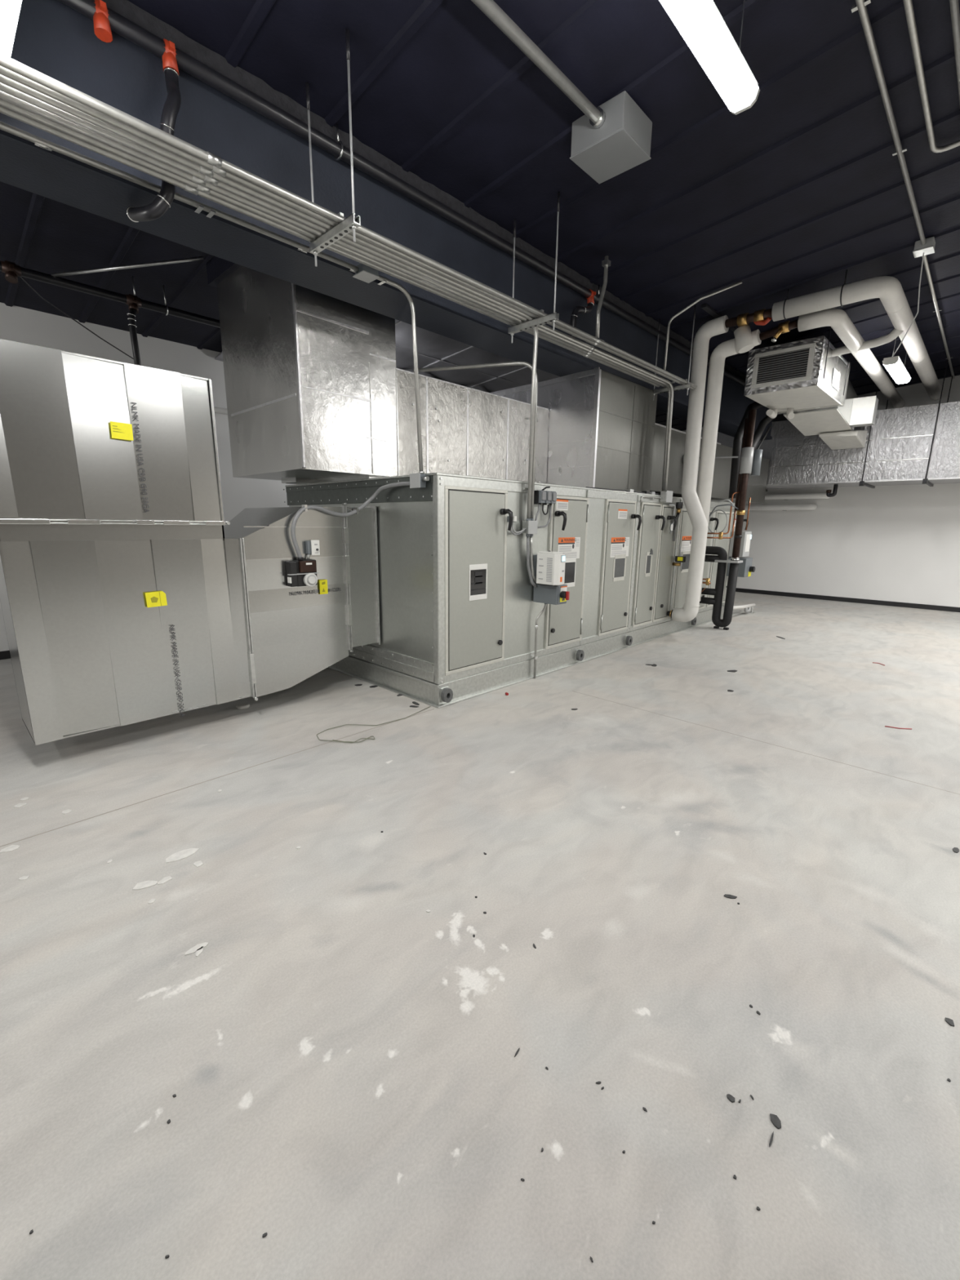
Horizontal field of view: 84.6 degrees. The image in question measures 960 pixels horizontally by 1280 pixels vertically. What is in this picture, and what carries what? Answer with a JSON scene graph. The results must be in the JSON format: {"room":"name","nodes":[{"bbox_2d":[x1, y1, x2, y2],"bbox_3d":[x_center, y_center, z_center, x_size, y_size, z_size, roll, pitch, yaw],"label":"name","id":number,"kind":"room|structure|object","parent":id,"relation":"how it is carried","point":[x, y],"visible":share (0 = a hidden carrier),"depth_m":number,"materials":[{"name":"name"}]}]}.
{"room":"mechanical room","nodes":[
{"label":"mechanical room","id":0,"kind":"room"},
{"bbox_2d":[0,302,295,651],"bbox_3d":[-3.144,-2.078,7.485,0.200,3.750,19.800,12,17,43],"label":"wall","id":1,"kind":"structure","parent":0,"point":[17,324],"depth_m":6.27,"materials":[{"name":"grey paint"}]},
{"bbox_2d":[0,650,10,659],"bbox_3d":[-3.159,-0.260,7.738,0.012,0.090,19.600,12,17,43],"label":"baseboard","id":2,"kind":"structure","parent":1,"relation":"attached to","point":[4,655],"depth_m":5.71,"materials":[{"name":"black plastic"}]},
{"bbox_2d":[213,406,227,414],"bbox_3d":[-5.526,-2.508,4.632,0.090,0.075,7.600,12,17,43],"label":"conduit","id":3,"kind":"object","parent":1,"relation":"attached to","point":[217,410],"visible":0.02,"depth_m":6.80,"materials":[{"name":"grey metal"}]},
{"bbox_2d":[0,591,959,1279],"bbox_3d":[1.893,0.968,3.021,14.450,0.151,20.000,12,17,43],"label":"floor","id":4,"kind":"structure","parent":0,"point":[344,1073],"depth_m":1.79,"materials":[{"name":"concrete"}]},
{"bbox_2d":[0,844,19,853],"bbox_3d":[-2.179,0.967,2.448,0.065,0.003,0.054,-4,13,-19],"label":"chip","id":5,"kind":"object","parent":4,"relation":"on","point":[12,847],"visible":1,"depth_m":2.44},
{"bbox_2d":[132,880,157,889],"bbox_3d":[-1.405,1.028,2.215,0.089,0.003,0.048,-5,14,-24],"label":"chip","id":6,"kind":"object","parent":4,"relation":"on","point":[145,884],"visible":1,"depth_m":2.21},
{"bbox_2d":[156,875,172,884],"bbox_3d":[-1.343,1.022,2.243,0.034,0.003,0.055,9,15,33],"label":"chip","id":7,"kind":"object","parent":4,"relation":"on","point":[166,879],"visible":1,"depth_m":2.24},
{"bbox_2d":[165,848,199,862],"bbox_3d":[-1.363,0.984,2.416,0.070,0.003,0.142,12,17,43],"label":"chip","id":8,"kind":"object","parent":4,"relation":"on","point":[183,854],"visible":1,"depth_m":2.41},
{"bbox_2d":[184,942,208,955],"bbox_3d":[-1.015,1.105,1.888,0.030,0.003,0.080,12,17,43],"label":"chip","id":9,"kind":"object","parent":4,"relation":"on","point":[197,947],"visible":1,"depth_m":1.89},
{"bbox_2d":[193,860,203,866],"bbox_3d":[-1.257,0.999,2.352,0.044,0.003,0.033,12,17,43],"label":"chip","id":10,"kind":"object","parent":4,"relation":"on","point":[197,864],"visible":1,"depth_m":2.35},
{"bbox_2d":[235,702,249,709],"bbox_3d":[-1.943,0.541,4.324,0.096,0.030,0.105,12,17,43],"label":"lump","id":11,"kind":"object","parent":4,"relation":"on","point":[242,705],"visible":1,"depth_m":4.30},
{"bbox_2d":[316,706,431,742],"bbox_3d":[-0.706,0.644,3.959,0.999,0.010,0.372,-8,15,-35],"label":"loose wire","id":12,"kind":"object","parent":4,"relation":"on","point":[429,706],"visible":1,"depth_m":3.83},
{"bbox_2d":[283,472,748,708],"bbox_3d":[1.195,-1.047,7.408,2.626,1.872,6.910,12,17,43],"label":"air handling unit","id":13,"kind":"object","parent":4,"relation":"on","point":[459,612],"visible":0.76,"depth_m":4.87,"materials":[{"name":"grey metal"}]},
{"bbox_2d":[0,338,380,745],"bbox_3d":[-2.301,-0.748,4.272,1.558,2.280,2.561,12,17,43],"label":"duct","id":14,"kind":"object","parent":13,"relation":"attached to","point":[127,597],"visible":0.98,"depth_m":3.39,"materials":[{"name":"metal"}]},
{"bbox_2d":[131,402,149,512],"bbox_3d":[-2.127,-1.135,3.304,0.001,0.657,0.029,12,17,43],"label":"print","id":15,"kind":"object","parent":14,"relation":"attached to","point":[139,454],"depth_m":3.31},
{"bbox_2d":[170,625,184,717],"bbox_3d":[-2.096,0.222,3.655,0.001,0.657,0.029,12,17,43],"label":"print","id":16,"kind":"object","parent":14,"relation":"attached to","point":[176,670],"depth_m":3.67},
{"bbox_2d":[285,559,318,586],"bbox_3d":[-1.401,-0.523,4.164,0.094,0.210,0.250,12,17,43],"label":"smoke detector","id":17,"kind":"object","parent":14,"relation":"attached to","point":[299,573],"visible":1,"depth_m":4.14,"materials":[{"name":"black plastic"}]},
{"bbox_2d":[305,539,319,559],"bbox_3d":[-1.336,-0.717,4.206,0.064,0.159,0.104,12,17,43],"label":"plate","id":18,"kind":"object","parent":14,"relation":"attached to","point":[312,547],"visible":1,"depth_m":4.19,"materials":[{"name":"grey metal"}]},
{"bbox_2d":[290,587,341,595],"bbox_3d":[-1.338,-0.397,4.319,0.002,0.028,0.452,12,17,43],"label":"print","id":19,"kind":"object","parent":14,"relation":"attached to","point":[300,591],"depth_m":4.32},
{"bbox_2d":[290,481,409,560],"bbox_3d":[-1.027,-0.973,4.299,0.944,0.618,0.396,-2,13,-12],"label":"conduit","id":20,"kind":"object","parent":14,"relation":"attached to","point":[304,507],"visible":1,"depth_m":4.20,"materials":[{"name":"grey metal"}]},
{"bbox_2d":[205,256,549,484],"bbox_3d":[-0.794,-2.590,5.488,1.480,1.923,3.198,12,17,43],"label":"duct","id":21,"kind":"object","parent":13,"relation":"on","point":[316,392],"visible":0.73,"depth_m":4.49,"materials":[{"name":"silver metal"}]},
{"bbox_2d":[214,319,560,392],"bbox_3d":[-0.104,-3.824,7.464,3.556,0.379,5.709,12,17,43],"label":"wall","id":22,"kind":"structure","parent":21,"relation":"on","point":[433,349],"depth_m":7.05,"materials":[{"name":"metal"}]},
{"bbox_2d":[409,471,429,488],"bbox_3d":[-0.464,-1.241,4.087,0.174,0.123,0.068,12,17,43],"label":"junction box","id":23,"kind":"object","parent":13,"relation":"attached to","point":[418,480],"visible":1,"depth_m":4.07,"materials":[{"name":"grey metal"}]},
{"bbox_2d":[413,361,537,518],"bbox_3d":[-0.063,-1.777,4.767,1.134,1.338,0.133,3,13,10],"label":"conduit","id":24,"kind":"object","parent":13,"relation":"attached to","point":[508,363],"visible":0.74,"depth_m":4.66,"materials":[{"name":"metal"}]},
{"bbox_2d":[506,515,526,535],"bbox_3d":[0.339,-1.017,4.699,0.075,0.167,0.213,12,17,43],"label":"sensor box","id":25,"kind":"object","parent":13,"relation":"attached to","point":[514,519],"visible":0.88,"depth_m":4.66,"materials":[{"name":"grey plastic"}]},
{"bbox_2d":[522,518,537,536],"bbox_3d":[0.454,-1.028,4.814,0.082,0.162,0.130,12,17,43],"label":"junction box","id":26,"kind":"object","parent":13,"relation":"attached to","point":[531,526],"visible":0.98,"depth_m":4.78,"materials":[{"name":"grey metal"}]},
{"bbox_2d":[526,536,537,587],"bbox_3d":[0.481,-0.729,4.922,0.037,0.492,0.169,12,17,43],"label":"conduit","id":27,"kind":"object","parent":26,"relation":"attached to","point":[529,539],"visible":1,"depth_m":4.89,"materials":[{"name":"metal"}]},
{"bbox_2d":[533,486,556,528],"bbox_3d":[0.600,-1.233,4.915,0.090,0.387,0.272,12,17,43],"label":"junction box","id":28,"kind":"object","parent":13,"relation":"attached to","point":[544,497],"visible":0.98,"depth_m":4.87,"materials":[{"name":"grey plastic"}]},
{"bbox_2d":[533,555,569,604],"bbox_3d":[0.698,-0.571,4.976,0.364,0.449,0.180,12,17,43],"label":"box","id":29,"kind":"object","parent":13,"relation":"attached to","point":[558,594],"visible":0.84,"depth_m":4.96,"materials":[{"name":"grey metal"}]},
{"bbox_2d":[536,550,565,586],"bbox_3d":[0.657,-0.665,4.877,0.244,0.316,0.128,12,17,43],"label":"control box","id":30,"kind":"object","parent":29,"relation":"attached to","point":[550,564],"visible":1,"depth_m":4.82,"materials":[{"name":"white plastic"}]},
{"bbox_2d":[560,586,569,602],"bbox_3d":[0.807,-0.425,4.917,0.082,0.145,0.114,12,17,43],"label":"switch","id":31,"kind":"object","parent":29,"relation":"attached to","point":[564,594],"depth_m":4.90,"materials":[{"name":"red plastic"}]},
{"bbox_2d":[586,486,659,494],"bbox_3d":[1.675,-1.718,6.066,0.070,0.037,1.620,12,17,43],"label":"cable","id":32,"kind":"object","parent":13,"relation":"on","point":[625,490],"visible":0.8,"depth_m":6.10,"materials":[{"name":"plastic"}]},
{"bbox_2d":[489,367,769,503],"bbox_3d":[2.713,-2.919,8.669,2.033,1.282,6.262,12,17,43],"label":"air duct","id":33,"kind":"object","parent":13,"relation":"on","point":[604,432],"visible":0.47,"depth_m":6.17,"materials":[{"name":"silver metal"}]},
{"bbox_2d":[640,495,661,502],"bbox_3d":[2.074,-1.710,6.418,0.040,0.076,0.511,12,17,43],"label":"conduit","id":34,"kind":"object","parent":13,"relation":"attached to","point":[651,498],"visible":1,"depth_m":6.41,"materials":[{"name":"metal"}]},
{"bbox_2d":[659,490,672,502],"bbox_3d":[2.349,-1.805,6.646,0.088,0.140,0.170,12,17,43],"label":"junction box","id":35,"kind":"object","parent":13,"relation":"attached to","point":[666,496],"visible":1,"depth_m":6.60,"materials":[{"name":"grey metal"}]},
{"bbox_2d":[667,502,683,541],"bbox_3d":[2.537,-1.543,6.886,0.110,0.502,0.289,12,17,43],"label":"valve","id":36,"kind":"object","parent":13,"relation":"attached to","point":[678,506],"visible":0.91,"depth_m":6.87,"materials":[{"name":"black plastic"}]},
{"bbox_2d":[672,544,685,571],"bbox_3d":[2.711,-1.113,7.149,0.150,0.354,0.131,12,17,43],"label":"control valve actuator","id":37,"kind":"object","parent":13,"relation":"attached to","point":[679,559],"visible":1,"depth_m":7.11,"materials":[{"name":"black plastic"}]},
{"bbox_2d":[683,455,737,462],"bbox_3d":[3.224,-2.306,7.445,0.713,0.628,0.140,6,14,23],"label":"pipe","id":38,"kind":"object","parent":13,"relation":"on","point":[683,455],"visible":0.06,"depth_m":7.36,"materials":[{"name":"grey metal"}]},
{"bbox_2d":[666,308,772,622],"bbox_3d":[2.953,-2.021,6.602,0.950,3.717,0.185,12,17,43],"label":"insulated pipe","id":39,"kind":"object","parent":13,"relation":"attached to","point":[721,325],"visible":1,"depth_m":6.69,"materials":[{"name":"plastic"}]},
{"bbox_2d":[701,491,751,592],"bbox_3d":[3.460,-1.377,7.516,0.694,1.437,0.194,2,13,4],"label":"tubing","id":40,"kind":"object","parent":13,"relation":"attached to","point":[707,582],"visible":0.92,"depth_m":7.47,"materials":[{"name":"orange metal"}]},
{"bbox_2d":[707,498,738,532],"bbox_3d":[3.448,-1.753,7.505,0.394,0.488,0.133,7,14,28],"label":"coiled cable","id":41,"kind":"object","parent":40,"relation":"hanging from","point":[725,500],"visible":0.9,"depth_m":7.46,"materials":[{"name":"grey plastic"}]},
{"bbox_2d":[672,319,797,609],"bbox_3d":[3.130,-1.961,6.681,1.116,3.620,0.276,12,17,43],"label":"insulated pipe","id":42,"kind":"object","parent":13,"relation":"attached to","point":[745,340],"visible":0.66,"depth_m":6.59,"materials":[{"name":"plastic"}]},
{"bbox_2d":[725,531,755,587],"bbox_3d":[4.277,-1.302,8.609,0.348,0.914,0.385,12,17,43],"label":"electrical box","id":43,"kind":"object","parent":13,"relation":"attached to","point":[745,568],"visible":0.7,"depth_m":8.54,"materials":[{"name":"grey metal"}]},
{"bbox_2d":[747,566,755,576],"bbox_3d":[4.453,-1.121,8.633,0.070,0.165,0.120,12,17,43],"label":"switch","id":44,"kind":"object","parent":43,"relation":"attached to","point":[750,569],"depth_m":8.61,"materials":[{"name":"black plastic"}]},
{"bbox_2d":[530,603,546,678],"bbox_3d":[0.579,0.000,5.188,0.145,0.772,0.067,-4,13,-19],"label":"conduit","id":45,"kind":"object","parent":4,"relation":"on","point":[535,657],"visible":0.91,"depth_m":5.16,"materials":[{"name":"metal"}]},
{"bbox_2d":[699,546,739,630],"bbox_3d":[3.535,-0.772,7.829,0.505,1.210,0.130,12,17,43],"label":"trap","id":46,"kind":"object","parent":4,"relation":"on","point":[721,553],"visible":0.96,"depth_m":7.75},
{"bbox_2d":[714,408,762,563],"bbox_3d":[3.686,-2.137,7.456,0.394,2.060,0.295,12,17,43],"label":"pipe","id":47,"kind":"object","parent":46,"relation":"attached to","point":[750,458],"visible":0.96,"depth_m":7.33,"materials":[{"name":"brown metal"}]},
{"bbox_2d":[726,1093,734,1102],"bbox_3d":[0.673,1.230,1.415,0.022,0.004,0.015,12,17,43],"label":"scrap","id":48,"kind":"object","parent":4,"relation":"on","point":[730,1097],"visible":1,"depth_m":1.41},
{"bbox_2d":[724,893,737,898],"bbox_3d":[1.038,1.063,2.185,0.051,0.004,0.021,5,13,19],"label":"scrap","id":49,"kind":"object","parent":4,"relation":"on","point":[730,896],"visible":1,"depth_m":2.18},
{"bbox_2d":[733,603,755,613],"bbox_3d":[4.466,-0.520,9.008,0.101,0.230,1.254,13,17,43],"label":"drain pipe","id":50,"kind":"object","parent":4,"relation":"on","point":[747,607],"visible":0.95,"depth_m":9.15,"materials":[{"name":"white plastic"}]},
{"bbox_2d":[769,1113,781,1128],"bbox_3d":[0.763,1.243,1.360,0.023,0.004,0.032,5,13,20],"label":"scrap","id":51,"kind":"object","parent":4,"relation":"on","point":[775,1119],"visible":1,"depth_m":1.36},
{"bbox_2d":[945,1017,954,1026],"bbox_3d":[1.462,1.189,1.641,0.020,0.004,0.026,8,15,31],"label":"scrap","id":52,"kind":"object","parent":4,"relation":"on","point":[949,1021],"visible":1,"depth_m":1.64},
{"bbox_2d":[0,0,959,431],"bbox_3d":[1.945,-3.254,2.087,14.050,1.334,19.600,12,17,43],"label":"ceiling","id":53,"kind":"structure","parent":0,"point":[797,189],"depth_m":3.67,"materials":[{"name":"black paint"}]},
{"bbox_2d":[0,0,22,57],"bbox_3d":[-1.494,-2.551,1.547,1.210,0.838,0.180,12,17,43],"label":"strip light","id":54,"kind":"object","parent":53,"relation":"hanging from","point":[9,9],"visible":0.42,"depth_m":1.88,"materials":[{"name":"white"}]},
{"bbox_2d":[20,276,133,359],"bbox_3d":[-3.999,-3.217,5.266,0.063,0.422,1.380,3,13,10],"label":"wire","id":55,"kind":"object","parent":53,"relation":"hanging from","point":[25,281],"visible":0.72,"depth_m":5.17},
{"bbox_2d":[0,256,488,392],"bbox_3d":[-3.366,-3.083,4.230,0.961,0.316,15.000,12,17,43],"label":"branch","id":56,"kind":"object","parent":53,"relation":"hanging from","point":[12,271],"visible":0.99,"depth_m":4.60,"materials":[{"name":"black metal"}]},
{"bbox_2d":[126,308,141,365],"bbox_3d":[-3.256,-2.556,5.044,0.075,1.135,0.101,3,13,11],"label":"conduit","id":57,"kind":"object","parent":56,"relation":"hanging from","point":[131,314],"visible":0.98,"depth_m":4.95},
{"bbox_2d":[305,28,360,266],"bbox_3d":[-0.846,-2.718,2.974,0.488,0.962,0.044,12,17,43],"label":"hanger","id":58,"kind":"object","parent":53,"relation":"hanging from","point":[350,224],"visible":0.83,"depth_m":2.98,"materials":[{"name":"silver metal"}]},
{"bbox_2d":[0,120,422,471],"bbox_3d":[-2.828,-1.441,1.602,0.167,1.297,6.760,12,17,43],"label":"conduit","id":59,"kind":"object","parent":58,"relation":"attached to","point":[38,141],"visible":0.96,"depth_m":2.93,"materials":[{"name":"metal"}]},
{"bbox_2d":[352,262,379,283],"bbox_3d":[-0.776,-2.503,3.589,0.130,0.062,0.130,12,17,43],"label":"junction box","id":60,"kind":"object","parent":59,"relation":"attached to","point":[366,273],"visible":0.84,"depth_m":3.57,"materials":[{"name":"grey metal"}]},
{"bbox_2d":[507,191,559,342],"bbox_3d":[0.441,-2.993,4.289,0.500,0.962,0.044,12,17,43],"label":"hanger","id":61,"kind":"object","parent":53,"relation":"hanging from","point":[553,317],"visible":0.79,"depth_m":4.31,"materials":[{"name":"grey metal"}]},
{"bbox_2d":[0,74,537,519],"bbox_3d":[-2.251,-1.315,1.837,0.064,1.652,7.854,12,17,43],"label":"conduit","id":62,"kind":"object","parent":61,"relation":"attached to","point":[4,80],"visible":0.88,"depth_m":2.81,"materials":[{"name":"metal"}]},
{"bbox_2d":[0,105,659,386],"bbox_3d":[-1.465,-2.327,2.729,0.041,0.043,10.500,12,17,43],"label":"conduit","id":63,"kind":"object","parent":61,"relation":"attached to","point":[3,110],"visible":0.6,"depth_m":2.88,"materials":[{"name":"metal"}]},
{"bbox_2d":[0,97,666,387],"bbox_3d":[-1.386,-2.328,2.736,0.041,0.043,10.620,12,17,43],"label":"conduit","id":64,"kind":"object","parent":61,"relation":"attached to","point":[5,104],"visible":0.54,"depth_m":2.83,"materials":[{"name":"metal"}]},
{"bbox_2d":[0,90,670,490],"bbox_3d":[-1.350,-1.725,2.826,0.058,1.257,10.618,12,17,43],"label":"conduit","id":65,"kind":"object","parent":61,"relation":"attached to","point":[3,95],"visible":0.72,"depth_m":2.87,"materials":[{"name":"metal"}]},
{"bbox_2d":[0,82,673,490],"bbox_3d":[-1.330,-1.714,2.773,0.058,1.257,10.568,12,17,43],"label":"conduit","id":66,"kind":"object","parent":61,"relation":"attached to","point":[4,88],"visible":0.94,"depth_m":2.92,"materials":[{"name":"metal"}]},
{"bbox_2d":[0,66,694,390],"bbox_3d":[-1.135,-2.316,2.698,0.041,0.043,10.910,12,17,43],"label":"conduit","id":67,"kind":"object","parent":61,"relation":"attached to","point":[4,72],"visible":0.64,"depth_m":2.65,"materials":[{"name":"metal"}]},
{"bbox_2d":[586,255,610,344],"bbox_3d":[1.115,-3.190,4.939,0.100,0.750,0.210,12,17,43],"label":"conduit","id":68,"kind":"object","parent":67,"relation":"attached to","point":[606,263],"visible":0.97,"depth_m":4.93,"materials":[{"name":"metal"}]},
{"bbox_2d":[0,53,697,388],"bbox_3d":[-1.119,-2.303,2.642,0.041,0.043,10.850,12,17,43],"label":"conduit","id":69,"kind":"object","parent":61,"relation":"attached to","point":[6,62],"visible":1,"depth_m":2.60,"materials":[{"name":"metal"}]},
{"bbox_2d":[471,0,599,122],"bbox_3d":[-1.110,-2.838,1.401,0.057,0.060,5.270,12,17,43],"label":"conduit","id":70,"kind":"object","parent":53,"relation":"attached to","point":[490,8],"visible":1,"depth_m":2.81,"materials":[{"name":"metal"}]},
{"bbox_2d":[569,90,652,183],"bbox_3d":[0.837,-3.235,3.404,0.388,0.202,0.404,12,17,43],"label":"box","id":71,"kind":"object","parent":53,"relation":"attached to","point":[620,140],"visible":0.98,"depth_m":3.34,"materials":[{"name":"grey metal"}]},
{"bbox_2d":[652,306,696,395],"bbox_3d":[2.322,-3.417,6.328,0.490,0.954,0.044,12,17,43],"label":"hanger","id":72,"kind":"object","parent":53,"relation":"hanging from","point":[686,386],"visible":0.8,"depth_m":6.32,"materials":[{"name":"grey metal"}]},
{"bbox_2d":[663,280,742,370],"bbox_3d":[2.417,-3.402,5.761,0.724,0.813,0.042,7,14,25],"label":"conduit","id":73,"kind":"object","parent":53,"relation":"attached to","point":[740,282],"visible":0.95,"depth_m":5.79,"materials":[{"name":"metal"}]},
{"bbox_2d":[659,0,759,115],"bbox_3d":[0.887,-2.825,2.111,0.140,0.624,1.200,12,17,43],"label":"strip light","id":74,"kind":"object","parent":53,"relation":"hanging from","point":[700,23],"visible":1,"depth_m":2.29,"materials":[{"name":"white"}]},
{"bbox_2d":[701,303,737,332],"bbox_3d":[2.963,-3.924,6.456,0.060,0.033,1.130,12,17,43],"label":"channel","id":75,"kind":"object","parent":53,"relation":"attached to","point":[705,307],"visible":0.44,"depth_m":6.22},
{"bbox_2d":[782,288,789,319],"bbox_3d":[3.389,-3.708,5.820,0.012,0.303,0.204,12,17,43],"label":"hanger","id":76,"kind":"object","parent":53,"relation":"hanging from","point":[788,289],"visible":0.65,"depth_m":5.79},
{"bbox_2d":[771,275,942,399],"bbox_3d":[5.766,-4.032,7.637,1.107,0.196,6.143,12,17,43],"label":"insulated pipe","id":77,"kind":"object","parent":76,"relation":"hanging from","point":[889,289],"visible":0.99,"depth_m":5.66,"materials":[{"name":"plastic"}]},
{"bbox_2d":[743,326,850,414],"bbox_3d":[4.426,-3.754,7.329,0.930,0.829,1.540,12,17,43],"label":"fan coil unit","id":78,"kind":"object","parent":53,"relation":"hanging from","point":[803,375],"visible":0.94,"depth_m":6.94,"materials":[{"name":"silver metal"}]},
{"bbox_2d":[728,401,778,498],"bbox_3d":[4.372,-3.080,8.255,0.274,1.754,2.225,11,16,39],"label":"black insulated line","id":79,"kind":"object","parent":78,"relation":"attached to","point":[737,442],"visible":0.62,"depth_m":7.60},
{"bbox_2d":[766,408,794,419],"bbox_3d":[4.478,-3.382,7.859,0.324,0.165,0.500,12,17,43],"label":"trap","id":80,"kind":"object","parent":78,"relation":"attached to","point":[772,413],"visible":1,"depth_m":7.87,"materials":[{"name":"white plastic"}]},
{"bbox_2d":[751,342,816,388],"bbox_3d":[3.905,-3.534,6.814,0.705,0.420,0.026,12,17,43],"label":"grille","id":81,"kind":"object","parent":78,"relation":"attached to","point":[792,364],"depth_m":6.80,"materials":[{"name":"grey metal"}]},
{"bbox_2d":[782,377,867,449],"bbox_3d":[5.704,-3.682,8.618,0.800,0.878,2.010,12,17,43],"label":"duct","id":82,"kind":"object","parent":78,"relation":"attached to","point":[832,425],"visible":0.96,"depth_m":8.52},
{"bbox_2d":[848,395,878,426],"bbox_3d":[6.082,-3.606,8.347,0.295,0.400,0.290,12,17,43],"label":"control box","id":83,"kind":"object","parent":82,"relation":"attached to","point":[864,410],"visible":1,"depth_m":8.25,"materials":[{"name":"white metal"}]},
{"bbox_2d":[831,328,903,356],"bbox_3d":[4.814,-3.716,6.552,0.146,0.175,0.840,-5,14,-26],"label":"insulated pipe","id":84,"kind":"object","parent":78,"relation":"attached to","point":[886,339],"visible":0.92,"depth_m":6.49,"materials":[{"name":"plastic"}]},
{"bbox_2d":[840,269,848,306],"bbox_3d":[3.770,-3.645,5.457,0.016,0.347,0.204,12,17,43],"label":"hanger","id":85,"kind":"object","parent":53,"relation":"hanging from","point":[846,274],"visible":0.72,"depth_m":5.43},
{"bbox_2d":[797,307,904,408],"bbox_3d":[5.760,-3.984,7.852,0.424,0.175,5.865,12,17,43],"label":"insulated pipe","id":86,"kind":"object","parent":53,"relation":"hanging from","point":[837,319],"visible":0.94,"depth_m":6.36,"materials":[{"name":"plastic"}]},
{"bbox_2d":[858,386,888,488],"bbox_3d":[7.112,-3.679,9.468,0.060,1.823,1.300,12,17,43],"label":"hanger","id":87,"kind":"object","parent":53,"relation":"hanging from","point":[862,482],"visible":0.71,"depth_m":9.19,"materials":[{"name":"black metal"}]},
{"bbox_2d":[851,0,926,245],"bbox_3d":[2.103,-3.273,2.850,0.080,0.033,5.900,12,17,43],"label":"conduit","id":88,"kind":"object","parent":53,"relation":"attached to","point":[860,5],"visible":1,"depth_m":3.29,"materials":[{"name":"metal"}]},
{"bbox_2d":[882,252,924,384],"bbox_3d":[5.019,-3.695,6.286,0.300,0.618,3.004,10,16,37],"label":"strip light","id":89,"kind":"object","parent":53,"relation":"hanging from","point":[895,366],"visible":0.97,"depth_m":6.69,"materials":[{"name":"white"}]},
{"bbox_2d":[912,236,935,257],"bbox_3d":[4.202,-3.714,4.983,0.150,0.090,0.160,12,17,43],"label":"junction box","id":90,"kind":"object","parent":53,"relation":"attached to","point":[928,248],"visible":0.98,"depth_m":4.95,"materials":[{"name":"grey metal"}]},
{"bbox_2d":[902,0,959,152],"bbox_3d":[2.315,-3.094,1.667,1.701,0.171,4.476,12,17,43],"label":"conduit","id":91,"kind":"object","parent":53,"relation":"attached to","point":[908,4],"visible":1,"depth_m":3.12,"materials":[{"name":"metal"}]},
{"bbox_2d":[922,359,952,486],"bbox_3d":[7.731,-3.578,8.879,0.060,1.894,1.300,12,17,43],"label":"hanger","id":92,"kind":"object","parent":53,"relation":"hanging from","point":[925,481],"visible":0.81,"depth_m":8.55,"materials":[{"name":"black metal"}]},
{"bbox_2d":[921,254,955,378],"bbox_3d":[6.288,-4.172,7.160,0.080,0.037,5.950,12,17,42],"label":"conduit","id":93,"kind":"object","parent":53,"relation":"attached to","point":[937,309],"visible":0.78,"depth_m":6.40,"materials":[{"name":"metal"}]},
{"bbox_2d":[949,0,959,103],"bbox_3d":[1.792,-3.131,2.064,0.080,0.034,4.320,12,17,43],"label":"conduit","id":94,"kind":"object","parent":53,"relation":"attached to","point":[954,4],"visible":1,"depth_m":2.85,"materials":[{"name":"metal"}]},
{"bbox_3d":[9.028,-3.366,7.646,0.060,2.043,1.300,12,17,43],"label":"hanger","id":95,"kind":"object","parent":53,"relation":"hanging from","visible":0},
{"bbox_2d":[701,400,959,488],"bbox_3d":[8.156,-3.194,8.533,9.809,1.184,1.120,12,17,43],"label":"duct","id":96,"kind":"object","parent":95,"relation":"hanging from","point":[900,439],"visible":0.56,"depth_m":9.04,"materials":[{"name":"silver metal"}]},
{"bbox_2d":[826,484,838,497],"bbox_3d":[6.591,-2.797,9.880,0.172,0.229,0.084,12,17,43],"label":"pipe","id":97,"kind":"object","parent":96,"relation":"attached to","point":[828,494],"visible":1,"depth_m":9.85,"materials":[{"name":"black metal"}]},
{"bbox_2d":[682,375,959,607],"bbox_3d":[8.793,-2.933,9.458,14.050,4.850,0.200,12,17,43],"label":"wall","id":98,"kind":"structure","parent":0,"point":[893,543],"depth_m":10.51,"materials":[{"name":"grey paint"}]},
{"bbox_2d":[0,0,788,440],"bbox_3d":[-0.306,-3.055,4.344,0.462,0.801,19.600,12,17,43],"label":"beam","id":99,"kind":"structure","parent":98,"relation":"attached to","point":[52,38],"depth_m":3.24,"materials":[{"name":"metal"}]},
{"bbox_2d":[57,0,745,386],"bbox_3d":[-0.114,-3.278,4.109,0.112,0.230,19.400,12,17,43],"label":"pipe","id":100,"kind":"object","parent":98,"relation":"attached to","point":[105,20],"visible":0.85,"depth_m":3.14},
{"bbox_2d":[126,66,181,222],"bbox_3d":[-1.698,-2.520,2.696,0.384,0.695,0.175,2,13,7],"label":"hose","id":101,"kind":"object","parent":100,"relation":"hanging from","point":[157,208],"visible":0.85,"depth_m":2.66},
{"bbox_2d":[568,302,594,337],"bbox_3d":[1.024,-3.178,5.324,0.096,0.498,0.373,12,17,43],"label":"hose","id":102,"kind":"object","parent":100,"relation":"hanging from","point":[579,309],"visible":0.77,"depth_m":5.21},
{"bbox_2d":[744,503,817,511],"bbox_3d":[5.520,-3.084,12.350,4.081,0.137,0.221,12,17,43],"label":"pipe","id":103,"kind":"object","parent":98,"relation":"attached to","point":[801,506],"visible":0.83,"depth_m":11.31,"materials":[{"name":"plastic"}]},
{"bbox_2d":[764,492,830,500],"bbox_3d":[5.602,-3.286,12.227,4.301,0.137,0.221,12,17,43],"label":"pipe","id":104,"kind":"object","parent":98,"relation":"attached to","point":[785,496],"visible":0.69,"depth_m":11.10,"materials":[{"name":"plastic"}]},
{"bbox_2d":[735,587,959,612],"bbox_3d":[8.695,-0.593,9.893,14.038,0.090,0.012,12,17,43],"label":"baseboard","id":105,"kind":"structure","parent":98,"relation":"attached to","point":[737,589],"depth_m":10.83,"materials":[{"name":"black plastic"}]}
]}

